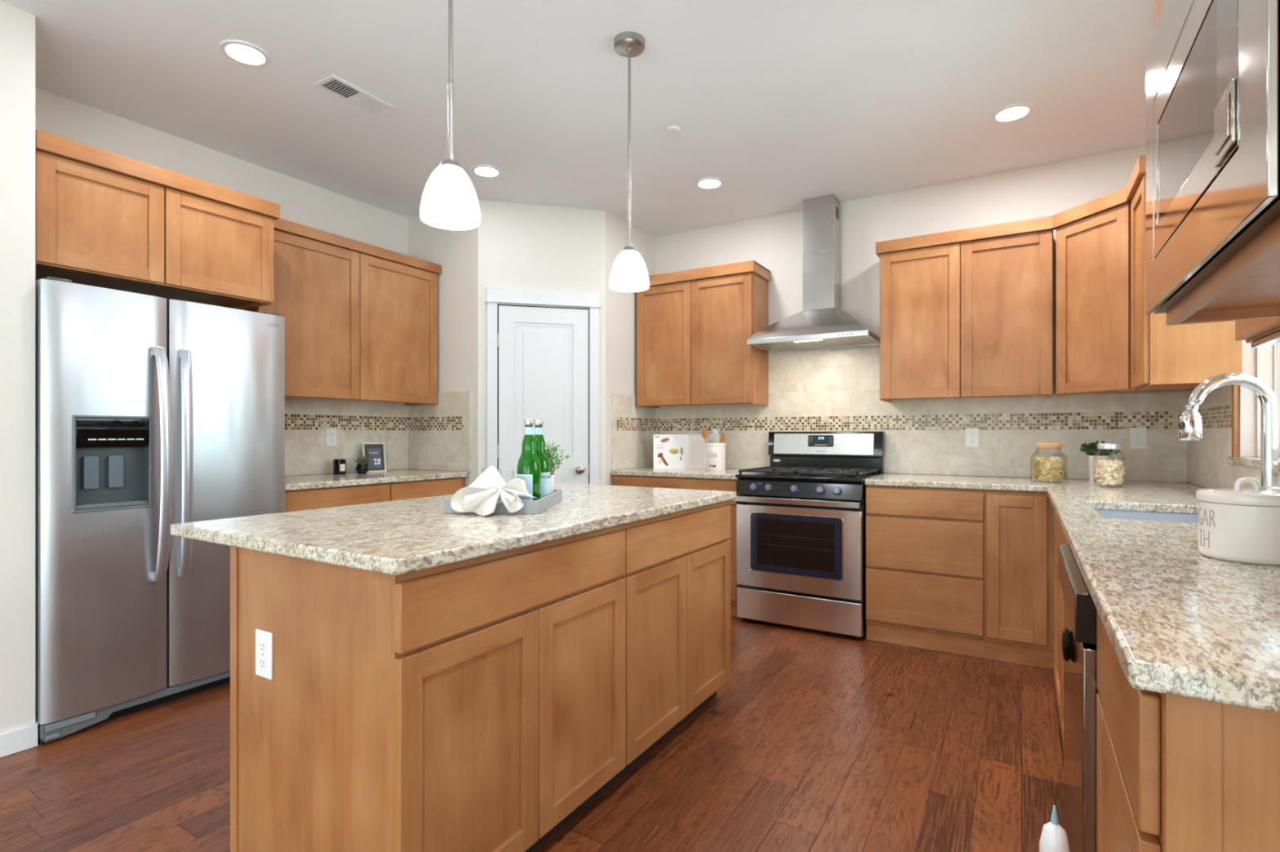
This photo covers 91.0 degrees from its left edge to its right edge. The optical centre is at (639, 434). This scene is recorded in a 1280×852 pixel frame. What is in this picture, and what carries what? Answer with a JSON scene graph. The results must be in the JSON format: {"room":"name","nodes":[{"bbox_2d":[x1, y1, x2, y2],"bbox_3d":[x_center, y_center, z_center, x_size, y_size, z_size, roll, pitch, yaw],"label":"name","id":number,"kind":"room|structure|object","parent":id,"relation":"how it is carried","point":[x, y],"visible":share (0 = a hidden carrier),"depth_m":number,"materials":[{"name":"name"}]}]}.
{"room":"kitchen","nodes":[
{"label":"kitchen","id":0,"kind":"room"},
{"bbox_2d":[0,0,35,733],"bbox_3d":[-3.719,-0.201,0.702,0.766,2.736,4.337,0,0,31],"label":"wall","id":1,"kind":"structure","parent":0,"point":[17,26],"depth_m":2.31,"materials":[{"name":"paint"}]},
{"bbox_2d":[0,719,41,758],"bbox_3d":[-3.425,1.125,0.531,0.114,0.085,4.351,0,0,31],"label":"baseboard","id":2,"kind":"structure","parent":1,"relation":"attached to","point":[11,742],"depth_m":2.31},
{"bbox_2d":[35,87,408,476],"bbox_3d":[-2.301,-0.201,3.659,0.120,2.736,2.191,0,0,31],"label":"wall","id":3,"kind":"structure","parent":0,"point":[301,202],"depth_m":3.51,"materials":[{"name":"paint"}]},
{"bbox_2d":[35,128,279,310],"bbox_3d":[-2.307,-0.904,2.926,0.618,0.500,0.914,0,0,31],"label":"upper cabinet","id":4,"kind":"object","parent":3,"relation":"attached to","point":[104,219],"visible":0.89,"depth_m":2.70,"materials":[{"name":"brown wood"}]},
{"bbox_2d":[325,427,336,446],"bbox_3d":[-1.982,0.018,4.036,0.008,0.116,0.072,0,0,31],"label":"outlet","id":5,"kind":"object","parent":3,"relation":"attached to","point":[331,433],"visible":1,"depth_m":4.03,"materials":[{"name":"white plastic"}]},
{"bbox_2d":[244,218,441,405],"bbox_3d":[-1.844,-0.693,3.942,0.342,0.970,1.223,0,0,31],"label":"upper cabinet","id":6,"kind":"object","parent":3,"relation":"attached to","point":[361,318],"visible":0.68,"depth_m":3.81,"materials":[{"name":"brown wood"}]},
{"bbox_2d":[284,397,408,476],"bbox_3d":[-2.003,0.010,4.021,0.012,0.486,1.263,0,0,31],"label":"backsplash","id":7,"kind":"structure","parent":3,"relation":"attached to","point":[306,451],"depth_m":4.09,"materials":[{"name":"tile"}]},
{"bbox_2d":[408,200,655,487],"bbox_3d":[-0.800,-0.201,4.865,1.432,2.736,1.429,0,0,31],"label":"wall","id":8,"kind":"structure","parent":0,"point":[513,246],"depth_m":4.33,"materials":[{"name":"paint"}]},
{"bbox_2d":[408,391,471,471],"bbox_3d":[-1.406,-0.020,4.390,0.626,0.546,0.012,0,0,31],"label":"backsplash","id":9,"kind":"structure","parent":8,"relation":"attached to","point":[428,450],"depth_m":4.35,"materials":[{"name":"tile"}]},
{"bbox_2d":[484,287,601,484],"bbox_3d":[-0.647,0.092,4.265,0.784,2.150,0.080,0,0,-14],"label":"door","id":10,"kind":"structure","parent":8,"relation":"in","point":[543,362],"depth_m":4.29,"materials":[{"name":"white wood"}]},
{"bbox_2d":[611,393,655,470],"bbox_3d":[-0.040,-0.018,4.726,0.012,0.542,0.613,0,0,31],"label":"backsplash","id":11,"kind":"structure","parent":8,"relation":"attached to","point":[629,449],"depth_m":4.67,"materials":[{"name":"tile"}]},
{"bbox_2d":[0,616,1065,851],"bbox_3d":[-1.022,1.198,1.206,5.400,0.060,8.400,0,0,31],"label":"floor","id":12,"kind":"structure","parent":0,"point":[815,740],"depth_m":2.18,"materials":[{"name":"brown wood"}]},
{"bbox_2d":[35,276,284,742],"bbox_3d":[-2.248,0.286,2.883,0.757,1.762,0.908,0,0,31],"label":"refrigerator","id":13,"kind":"object","parent":12,"relation":"on","point":[153,414],"visible":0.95,"depth_m":2.59,"materials":[{"name":"grey metal"}]},
{"bbox_2d":[284,477,465,512],"bbox_3d":[-1.745,0.728,3.869,0.600,0.880,1.250,0,0,31],"label":"base cabinet","id":14,"kind":"object","parent":12,"relation":"on","point":[329,497],"visible":0.06,"depth_m":3.60,"materials":[{"name":"brown wood"}]},
{"bbox_2d":[284,469,467,490],"bbox_3d":[-1.741,0.270,3.855,0.609,0.033,1.250,0,0,31],"label":"countertop","id":15,"kind":"structure","parent":14,"relation":"on","point":[320,481],"depth_m":3.73,"materials":[{"name":"stone"}]},
{"bbox_2d":[333,459,346,475],"bbox_3d":[-1.901,0.206,3.978,0.074,0.095,0.074,0,0,31],"label":"candle","id":16,"kind":"object","parent":15,"relation":"on","point":[339,465],"visible":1,"depth_m":3.95,"materials":[{"name":"black glass"}]},
{"bbox_2d":[352,454,372,473],"bbox_3d":[-1.803,0.193,4.076,0.183,0.121,0.167,0,0,13],"label":"grass plant","id":17,"kind":"object","parent":15,"relation":"on","point":[362,467],"visible":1,"depth_m":4.05,"materials":[{"name":"green plant"}]},
{"bbox_2d":[361,442,386,472],"bbox_3d":[-1.787,0.155,4.218,0.056,0.199,0.150,0,0,43],"label":"picture frame","id":18,"kind":"object","parent":15,"relation":"on","point":[377,463],"visible":0.98,"depth_m":4.22,"materials":[{"name":"beige wood"}]},
{"bbox_2d":[367,448,382,468],"bbox_3d":[-1.778,0.159,4.213,0.020,0.131,0.086,0,0,43],"label":"print","id":19,"kind":"object","parent":18,"relation":"attached to","point":[375,461],"depth_m":4.21,"materials":[{"name":"grey paper"}]},
{"bbox_2d":[230,501,730,851],"bbox_3d":[-0.343,0.727,2.219,0.694,0.880,1.730,0,0,31],"label":"base cabinet","id":20,"kind":"object","parent":12,"relation":"on","point":[482,704],"visible":0.93,"depth_m":1.58,"materials":[{"name":"brown wood"}]},
{"bbox_2d":[255,628,272,679],"bbox_3d":[-0.944,0.551,1.577,0.072,0.116,0.008,0,0,31],"label":"outlet","id":21,"kind":"object","parent":20,"relation":"attached to","point":[264,639],"visible":1,"depth_m":1.57,"materials":[{"name":"white plastic"}]},
{"bbox_2d":[258,657,266,668],"bbox_3d":[-0.946,0.573,1.575,0.033,0.029,0.002,0,0,31],"label":"socket","id":22,"kind":"object","parent":21,"relation":"attached to","point":[262,660],"depth_m":1.57,"materials":[{"name":"white plastic"}]},
{"bbox_2d":[258,640,266,652],"bbox_3d":[-0.946,0.530,1.575,0.033,0.029,0.002,0,0,31],"label":"socket","id":23,"kind":"object","parent":21,"relation":"attached to","point":[262,643],"depth_m":1.57,"materials":[{"name":"white plastic"}]},
{"bbox_2d":[170,483,736,575],"bbox_3d":[-0.449,0.270,2.279,0.976,0.033,1.775,0,0,31],"label":"countertop","id":24,"kind":"structure","parent":20,"relation":"on","point":[403,536],"depth_m":1.75,"materials":[{"name":"stone"}]},
{"bbox_2d":[444,489,561,514],"bbox_3d":[-0.463,0.232,2.204,0.307,0.043,0.402,0,0,4],"label":"serving tray","id":25,"kind":"object","parent":24,"relation":"on","point":[530,507],"visible":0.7,"depth_m":2.01,"materials":[{"name":"grey"}]},
{"bbox_2d":[481,468,501,475],"bbox_3d":[-0.533,0.184,2.257,0.069,0.122,0.069,0,0,31],"label":"drinking glass","id":26,"kind":"object","parent":25,"relation":"on","point":[482,469],"visible":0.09,"depth_m":2.27,"materials":[{"name":"clear glass"}]},
{"bbox_2d":[450,466,535,515],"bbox_3d":[-0.468,0.178,1.997,0.267,0.147,0.164,0,0,4],"label":"napkin","id":27,"kind":"object","parent":25,"relation":"on","point":[482,497],"visible":1,"depth_m":1.99,"materials":[{"name":"white fabric"}]},
{"bbox_2d":[504,470,514,483],"bbox_3d":[-0.461,0.184,2.131,0.069,0.122,0.069,0,0,31],"label":"drinking glass","id":28,"kind":"object","parent":25,"relation":"on","point":[513,471],"visible":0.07,"depth_m":2.15,"materials":[{"name":"clear glass"}]},
{"bbox_2d":[516,419,541,500],"bbox_3d":[-0.380,0.097,2.147,0.082,0.296,0.082,0,0,-10],"label":"glass bottle","id":29,"kind":"object","parent":25,"relation":"on","point":[528,467],"visible":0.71,"depth_m":2.12,"materials":[{"name":"green glass"}]},
{"bbox_2d":[533,420,550,497],"bbox_3d":[-0.361,0.097,2.243,0.082,0.296,0.081,0,0,-9],"label":"glass bottle","id":30,"kind":"object","parent":25,"relation":"on","point":[539,437],"visible":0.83,"depth_m":2.22,"materials":[{"name":"green glass"}]},
{"bbox_2d":[545,441,568,493],"bbox_3d":[-0.352,0.133,2.347,0.159,0.224,0.180,0,0,-20],"label":"potted plant","id":31,"kind":"object","parent":25,"relation":"on","point":[549,455],"visible":0.26,"depth_m":2.33,"materials":[{"name":"green plant"}]},
{"bbox_2d":[612,475,738,617],"bbox_3d":[0.366,0.728,4.470,0.966,0.880,0.625,0,0,31],"label":"base cabinet","id":32,"kind":"object","parent":12,"relation":"on","point":[722,485],"visible":0.1,"depth_m":4.06,"materials":[{"name":"brown wood"}]},
{"bbox_2d":[611,466,747,479],"bbox_3d":[0.369,0.270,4.464,0.958,0.033,0.636,0,0,31],"label":"countertop","id":33,"kind":"structure","parent":32,"relation":"on","point":[729,473],"depth_m":4.25,"materials":[{"name":"stone"}]},
{"bbox_2d":[653,434,707,469],"bbox_3d":[0.309,0.127,4.614,0.402,0.252,0.122,0,0,17],"label":"cookbook","id":34,"kind":"object","parent":33,"relation":"on","point":[670,451],"visible":0.98,"depth_m":4.63,"materials":[{"name":"white paper"}]},
{"bbox_2d":[657,453,668,466],"bbox_3d":[0.169,0.185,4.623,0.064,0.099,0.052,0,0,30],"label":"picture","id":35,"kind":"object","parent":34,"relation":"attached to","point":[662,458],"depth_m":4.62,"materials":[{"name":"brown"}]},
{"bbox_2d":[660,438,669,442],"bbox_3d":[0.183,0.043,4.626,0.066,0.032,0.001,0,0,-9],"label":"picture","id":36,"kind":"object","parent":34,"relation":"attached to","point":[662,440],"depth_m":4.63,"materials":[{"name":"brown"}]},
{"bbox_2d":[669,448,679,454],"bbox_3d":[0.253,0.125,4.637,0.056,0.044,0.045,0,0,30],"label":"picture","id":37,"kind":"object","parent":34,"relation":"attached to","point":[672,451],"depth_m":4.64,"materials":[{"name":"yellow paper"}]},
{"bbox_2d":[680,447,683,460],"bbox_3d":[0.307,0.146,4.646,0.023,0.100,0.001,0,0,-9],"label":"picture","id":38,"kind":"object","parent":34,"relation":"attached to","point":[681,448],"depth_m":4.65,"materials":[{"name":"beige"}]},
{"bbox_2d":[705,443,726,471],"bbox_3d":[0.534,0.157,4.426,0.145,0.192,0.145,0,0,31],"label":"utensil crock","id":39,"kind":"object","parent":33,"relation":"on","point":[715,452],"visible":0.99,"depth_m":4.37,"materials":[{"name":"white ceramic"}]},
{"bbox_2d":[702,427,707,443],"bbox_3d":[0.467,0.098,4.428,0.068,0.292,0.013,0,0,19],"label":"wooden spoon","id":40,"kind":"object","parent":39,"relation":"in","point":[704,433],"visible":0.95,"depth_m":4.43,"materials":[{"name":"brown wood"}]},
{"bbox_2d":[708,429,721,443],"bbox_3d":[0.552,0.108,4.616,0.080,0.290,0.080,0,0,31],"label":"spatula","id":41,"kind":"object","parent":39,"relation":"in","point":[714,437],"visible":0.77,"depth_m":4.59,"materials":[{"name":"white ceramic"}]},
{"bbox_2d":[720,433,724,443],"bbox_3d":[0.566,0.118,4.428,0.064,0.252,0.012,0,0,25],"label":"wooden spoon","id":42,"kind":"object","parent":39,"relation":"in","point":[722,437],"visible":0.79,"depth_m":4.42,"materials":[{"name":"brown wood"}]},
{"bbox_2d":[733,431,884,639],"bbox_3d":[1.079,0.575,3.975,0.763,1.186,0.724,0,0,31],"label":"range","id":43,"kind":"object","parent":12,"relation":"on","point":[801,517],"visible":0.99,"depth_m":3.74,"materials":[{"name":"silver metal"}]},
{"bbox_2d":[736,481,866,635],"bbox_3d":[1.091,0.706,3.995,0.751,0.873,0.678,0,0,31],"label":"oven","id":44,"kind":"object","parent":43,"relation":"in","point":[804,566],"depth_m":3.69,"materials":[{"name":"silver metal"}]},
{"bbox_2d":[735,470,882,482],"bbox_3d":[1.073,0.259,3.965,0.755,0.019,0.615,0,0,31],"label":"cooktop","id":45,"kind":"object","parent":43,"relation":"in","point":[752,476],"depth_m":3.76,"materials":[{"name":"black metal"}]},
{"bbox_2d":[808,435,833,447],"bbox_3d":[1.215,0.045,4.227,0.170,0.078,0.009,0,0,31],"label":"clock","id":46,"kind":"object","parent":43,"relation":"on","point":[814,441],"depth_m":4.23,"materials":[{"name":"black"}]},
{"bbox_2d":[866,484,984,658],"bbox_3d":[1.688,0.728,3.667,0.592,0.880,0.625,0,0,31],"label":"base cabinet","id":47,"kind":"object","parent":12,"relation":"on","point":[925,546],"visible":0.8,"depth_m":3.39,"materials":[{"name":"brown wood"}]},
{"bbox_2d":[984,489,1054,670],"bbox_3d":[2.071,0.728,3.435,0.303,0.880,0.625,0,0,31],"label":"base cabinet","id":48,"kind":"object","parent":12,"relation":"on","point":[1019,526],"visible":0.87,"depth_m":3.18,"materials":[{"name":"brown wood"}]},
{"bbox_2d":[1039,805,1070,851],"bbox_3d":[0.771,0.929,1.169,0.090,0.477,0.090,0,0,31],"label":"bottle","id":49,"kind":"object","parent":12,"relation":"on","point":[1053,838],"visible":1,"depth_m":1.16,"materials":[{"name":"white plastic"}]},
{"bbox_2d":[1053,510,1068,747],"bbox_3d":[1.867,0.728,2.249,0.620,0.880,1.610,0,0,31],"label":"base cabinet","id":50,"kind":"object","parent":12,"relation":"on","point":[1060,538],"visible":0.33,"depth_m":2.49,"materials":[{"name":"brown wood"}]},
{"bbox_2d":[864,473,1279,712],"bbox_3d":[1.346,0.270,2.232,1.500,0.033,3.436,0,0,31],"label":"countertop","id":51,"kind":"structure","parent":50,"relation":"on","point":[1177,620],"depth_m":1.01,"materials":[{"name":"stone"}]},
{"bbox_2d":[1030,443,1066,483],"bbox_3d":[2.165,0.151,3.331,0.151,0.205,0.149,0,0,11],"label":"glass jar","id":52,"kind":"object","parent":51,"relation":"on","point":[1049,469],"visible":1,"depth_m":3.30,"materials":[{"name":"brown"}]},
{"bbox_2d":[1080,440,1118,482],"bbox_3d":[2.414,0.141,3.308,0.176,0.224,0.172,0,0,31],"label":"potted plant","id":53,"kind":"object","parent":51,"relation":"on","point":[1091,449],"visible":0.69,"depth_m":3.29,"materials":[{"name":"green plant"}]},
{"bbox_2d":[1093,443,1124,487],"bbox_3d":[2.270,0.148,3.042,0.125,0.208,0.125,0,0,31],"label":"glass jar","id":54,"kind":"object","parent":51,"relation":"on","point":[1108,472],"visible":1,"depth_m":3.01,"materials":[{"name":"white"}]},
{"bbox_2d":[1094,509,1197,523],"bbox_3d":[1.708,0.386,2.067,0.380,0.198,0.610,0,0,31],"label":"sink","id":55,"kind":"object","parent":51,"relation":"in","point":[1145,516],"visible":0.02,"depth_m":2.31,"materials":[{"name":"silver metal"}]},
{"bbox_2d":[1177,373,1279,491],"bbox_3d":[1.765,0.035,1.868,0.258,0.437,0.130,0,0,31],"label":"faucet","id":56,"kind":"object","parent":51,"relation":"on","point":[1190,425],"visible":0.84,"depth_m":1.85,"materials":[{"name":"silver metal"}]},
{"bbox_2d":[1195,477,1279,565],"bbox_3d":[1.238,0.170,1.281,0.157,0.166,0.157,0,0,31],"label":"sugar canister","id":57,"kind":"object","parent":51,"relation":"on","point":[1237,524],"visible":1,"depth_m":1.24,"materials":[{"name":"white ceramic"}]},
{"bbox_2d":[1058,543,1098,851],"bbox_3d":[1.245,0.732,1.300,0.617,0.872,0.634,0,0,31],"label":"dishwasher","id":58,"kind":"object","parent":12,"relation":"on","point":[1080,611],"depth_m":1.24,"materials":[{"name":"silver metal"}]},
{"bbox_2d":[1096,611,1279,851],"bbox_3d":[0.975,0.728,0.781,0.620,0.880,0.524,0,0,31],"label":"base cabinet","id":59,"kind":"object","parent":12,"relation":"on","point":[1175,773],"visible":0.69,"depth_m":0.70,"materials":[{"name":"brown wood"}]},
{"bbox_2d":[0,0,1154,237],"bbox_3d":[-1.022,-1.609,1.206,5.400,0.080,8.400,0,0,31],"label":"ceiling","id":60,"kind":"structure","parent":0,"point":[785,103],"depth_m":2.85,"materials":[{"name":"paint"}]},
{"bbox_2d":[219,39,271,66],"bbox_3d":[-1.622,-1.564,2.585,0.180,0.007,0.180,0,0,31],"label":"recessed light","id":61,"kind":"object","parent":60,"relation":"in","point":[246,53],"visible":1,"depth_m":2.58,"materials":[{"name":"white"}]},
{"bbox_2d":[226,44,264,63],"bbox_3d":[-1.622,-1.564,2.585,0.134,0.002,0.134,0,0,31],"label":"diffuser","id":62,"kind":"object","parent":61,"relation":"attached to","point":[239,53],"depth_m":2.58,"materials":[{"name":"white"}]},
{"bbox_2d":[313,74,393,115],"bbox_3d":[-1.318,-1.563,2.903,0.144,0.010,0.310,0,0,31],"label":"ceiling vent","id":63,"kind":"object","parent":60,"relation":"in","point":[332,84],"visible":1,"depth_m":2.89,"materials":[{"name":"grey metal"}]},
{"bbox_2d":[419,0,480,230],"bbox_3d":[-0.519,-1.077,1.723,0.159,0.982,0.159,0,0,31],"label":"pendant light","id":64,"kind":"object","parent":60,"relation":"hanging from","point":[449,201],"visible":1,"depth_m":1.69,"materials":[{"name":"white glass"}]},
{"bbox_2d":[471,164,502,177],"bbox_3d":[-0.913,-1.564,3.740,0.180,0.007,0.180,0,0,31],"label":"recessed light","id":65,"kind":"object","parent":60,"relation":"in","point":[482,171],"visible":1,"depth_m":3.73,"materials":[{"name":"white"}]},
{"bbox_2d":[475,167,497,176],"bbox_3d":[-0.913,-1.564,3.740,0.134,0.002,0.134,0,0,31],"label":"diffuser","id":66,"kind":"object","parent":65,"relation":"attached to","point":[480,171],"depth_m":3.74,"materials":[{"name":"white"}]},
{"bbox_2d":[609,31,648,292],"bbox_3d":[-0.042,-1.077,2.507,0.159,0.982,0.159,0,0,31],"label":"pendant light","id":67,"kind":"object","parent":60,"relation":"hanging from","point":[628,273],"visible":1,"depth_m":2.48,"materials":[{"name":"white glass"}]},
{"bbox_2d":[666,125,679,134],"bbox_3d":[0.170,-1.561,3.226,0.074,0.013,0.074,0,0,31],"label":"smoke detector","id":68,"kind":"object","parent":60,"relation":"attached to","point":[673,130],"visible":1,"depth_m":3.21,"materials":[{"name":"white plastic"}]},
{"bbox_2d":[694,177,724,189],"bbox_3d":[0.433,-1.564,3.920,0.180,0.007,0.180,0,0,31],"label":"recessed light","id":69,"kind":"object","parent":60,"relation":"in","point":[707,183],"visible":1,"depth_m":3.91,"materials":[{"name":"white"}]},
{"bbox_2d":[698,179,719,187],"bbox_3d":[0.433,-1.564,3.920,0.134,0.002,0.134,0,0,31],"label":"diffuser","id":70,"kind":"object","parent":69,"relation":"attached to","point":[702,183],"depth_m":3.91,"materials":[{"name":"white plastic"}]},
{"bbox_2d":[991,102,1034,122],"bbox_3d":[1.814,-1.564,3.063,0.180,0.007,0.180,0,0,31],"label":"recessed light","id":71,"kind":"object","parent":60,"relation":"in","point":[1015,112],"visible":1,"depth_m":3.06,"materials":[{"name":"white"}]},
{"bbox_2d":[996,106,1028,119],"bbox_3d":[1.814,-1.564,3.063,0.134,0.002,0.134,0,0,31],"label":"diffuser","id":72,"kind":"object","parent":71,"relation":"attached to","point":[1005,113],"depth_m":3.06,"materials":[{"name":"white"}]},
{"bbox_2d":[655,145,1188,483],"bbox_3d":[1.552,-0.201,4.202,3.578,2.736,0.120,0,0,31],"label":"wall","id":73,"kind":"structure","parent":0,"point":[775,242],"depth_m":4.13,"materials":[{"name":"paint"}]},
{"bbox_2d":[636,260,770,408],"bbox_3d":[0.440,-0.688,4.597,0.951,0.960,0.334,0,0,31],"label":"upper cabinet","id":74,"kind":"object","parent":73,"relation":"attached to","point":[694,326],"visible":0.89,"depth_m":4.44,"materials":[{"name":"brown wood"}]},
{"bbox_2d":[284,404,1231,431],"bbox_3d":[0.385,-0.075,3.960,5.172,0.095,1.946,0,0,11],"label":"trim","id":75,"kind":"structure","parent":73,"relation":"attached to","point":[1218,417],"depth_m":4.03,"materials":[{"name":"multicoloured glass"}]},
{"bbox_2d":[746,193,879,352],"bbox_3d":[1.140,-1.075,4.083,0.754,0.986,0.485,0,0,31],"label":"range hood","id":76,"kind":"object","parent":73,"relation":"attached to","point":[821,324],"visible":0.94,"depth_m":4.11,"materials":[{"name":"silver metal"}]},
{"bbox_2d":[793,339,822,342],"bbox_3d":[1.052,-0.588,3.938,0.170,0.004,0.050,0,0,31],"label":"lamp","id":77,"kind":"object","parent":76,"relation":"on","point":[813,340],"depth_m":3.93,"materials":[{"name":"white"}]},
{"bbox_2d":[655,345,1186,482],"bbox_3d":[1.505,-0.190,4.153,3.248,0.886,0.012,0,0,31],"label":"backsplash","id":78,"kind":"structure","parent":73,"relation":"attached to","point":[842,381],"depth_m":3.94,"materials":[{"name":"tile"}]},
{"bbox_2d":[875,215,1053,402],"bbox_3d":[1.897,-0.685,3.712,0.900,0.955,0.334,0,0,31],"label":"upper cabinet","id":79,"kind":"object","parent":73,"relation":"attached to","point":[966,313],"visible":1,"depth_m":3.55,"materials":[{"name":"brown wood"}]},
{"bbox_2d":[965,427,978,447],"bbox_3d":[2.023,0.019,3.827,0.072,0.116,0.008,0,0,31],"label":"outlet","id":80,"kind":"object","parent":73,"relation":"attached to","point":[971,433],"visible":1,"depth_m":3.82,"materials":[{"name":"white plastic"}]},
{"bbox_2d":[968,438,975,443],"bbox_3d":[2.021,0.041,3.825,0.033,0.029,0.002,0,0,31],"label":"socket","id":81,"kind":"object","parent":80,"relation":"attached to","point":[971,440],"depth_m":3.82,"materials":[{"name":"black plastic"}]},
{"bbox_2d":[968,431,975,436],"bbox_3d":[2.021,-0.002,3.825,0.033,0.029,0.002,0,0,31],"label":"socket","id":82,"kind":"object","parent":80,"relation":"attached to","point":[971,433],"depth_m":3.82,"materials":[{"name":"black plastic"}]},
{"bbox_2d":[1129,427,1146,448],"bbox_3d":[2.705,0.021,3.412,0.072,0.116,0.008,0,0,31],"label":"outlet","id":83,"kind":"object","parent":73,"relation":"attached to","point":[1138,436],"visible":1,"depth_m":3.41,"materials":[{"name":"white plastic"}]},
{"bbox_2d":[1134,440,1142,444],"bbox_3d":[2.703,0.043,3.410,0.033,0.029,0.002,0,0,31],"label":"socket","id":84,"kind":"object","parent":83,"relation":"attached to","point":[1136,442],"depth_m":3.41,"materials":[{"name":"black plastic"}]},
{"bbox_2d":[1134,431,1142,437],"bbox_3d":[2.703,0.001,3.410,0.033,0.029,0.002,0,0,31],"label":"socket","id":85,"kind":"object","parent":83,"relation":"attached to","point":[1137,434],"depth_m":3.41,"materials":[{"name":"white plastic"}]},
{"bbox_3d":[0.939,-0.201,-0.081,0.180,2.736,7.837,0,0,31],"label":"wall","id":86,"kind":"structure","parent":0,"visible":0},
{"bbox_2d":[1052,187,1194,395],"bbox_3d":[2.457,-0.685,3.202,0.622,0.955,0.629,0,0,31],"label":"upper cabinet","id":87,"kind":"object","parent":86,"relation":"attached to","point":[1093,237],"visible":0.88,"depth_m":3.14,"materials":[{"name":"brown wood"}]},
{"bbox_2d":[1125,155,1242,390],"bbox_3d":[2.321,-0.685,2.705,0.322,0.955,0.390,0,0,31],"label":"upper cabinet","id":88,"kind":"object","parent":86,"relation":"attached to","point":[1184,356],"visible":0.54,"depth_m":2.61,"materials":[{"name":"brown wood"}]},
{"bbox_2d":[1154,0,1279,325],"bbox_3d":[1.073,-0.700,0.836,0.538,0.955,0.809,0,0,31],"label":"upper cabinet","id":89,"kind":"object","parent":86,"relation":"attached to","point":[1246,286],"visible":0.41,"depth_m":1.05,"materials":[{"name":"brown wood"}]},
{"bbox_2d":[1146,0,1279,314],"bbox_3d":[1.066,-0.515,0.854,0.505,0.534,0.757,0,0,31],"label":"microwave","id":90,"kind":"object","parent":89,"relation":"in","point":[1213,66],"visible":1,"depth_m":0.89,"materials":[{"name":"silver metal"}]},
{"bbox_2d":[1153,0,1219,257],"bbox_3d":[0.887,-0.496,1.028,0.009,0.304,0.461,0,0,31],"label":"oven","id":91,"kind":"object","parent":90,"relation":"in","point":[1186,95],"depth_m":0.99,"materials":[{"name":"metal"}]},
{"bbox_2d":[1186,384,1279,489],"bbox_3d":[2.009,0.010,1.866,0.012,0.486,3.375,0,0,31],"label":"backsplash","id":92,"kind":"structure","parent":86,"relation":"attached to","point":[1207,466],"depth_m":2.80,"materials":[{"name":"tile"}]},
{"bbox_2d":[1231,384,1239,457],"bbox_3d":[2.058,-0.450,1.950,0.016,1.085,1.486,0,0,31],"label":"trim","id":93,"kind":"structure","parent":86,"relation":"attached to","point":[1235,388],"depth_m":2.56,"materials":[{"name":"brown wood"}]},
{"bbox_2d":[1226,456,1279,471],"bbox_3d":[2.122,0.107,1.908,0.193,0.030,1.505,0,0,31],"label":"trim","id":94,"kind":"structure","parent":86,"relation":"attached to","point":[1254,462],"depth_m":2.40,"materials":[{"name":"stone"}]},
{"bbox_2d":[1235,317,1279,347],"bbox_3d":[1.458,-0.682,1.285,0.322,0.960,0.386,0,0,31],"label":"upper cabinet","id":95,"kind":"object","parent":86,"relation":"attached to","point":[1265,332],"visible":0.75,"depth_m":1.39,"materials":[{"name":"brown wood"}]},
{"bbox_2d":[1239,340,1279,457],"bbox_3d":[2.495,-0.435,2.509,0.148,1.051,0.020,0,0,31],"label":"window","id":96,"kind":"structure","parent":86,"relation":"attached to","point":[1263,363],"depth_m":2.52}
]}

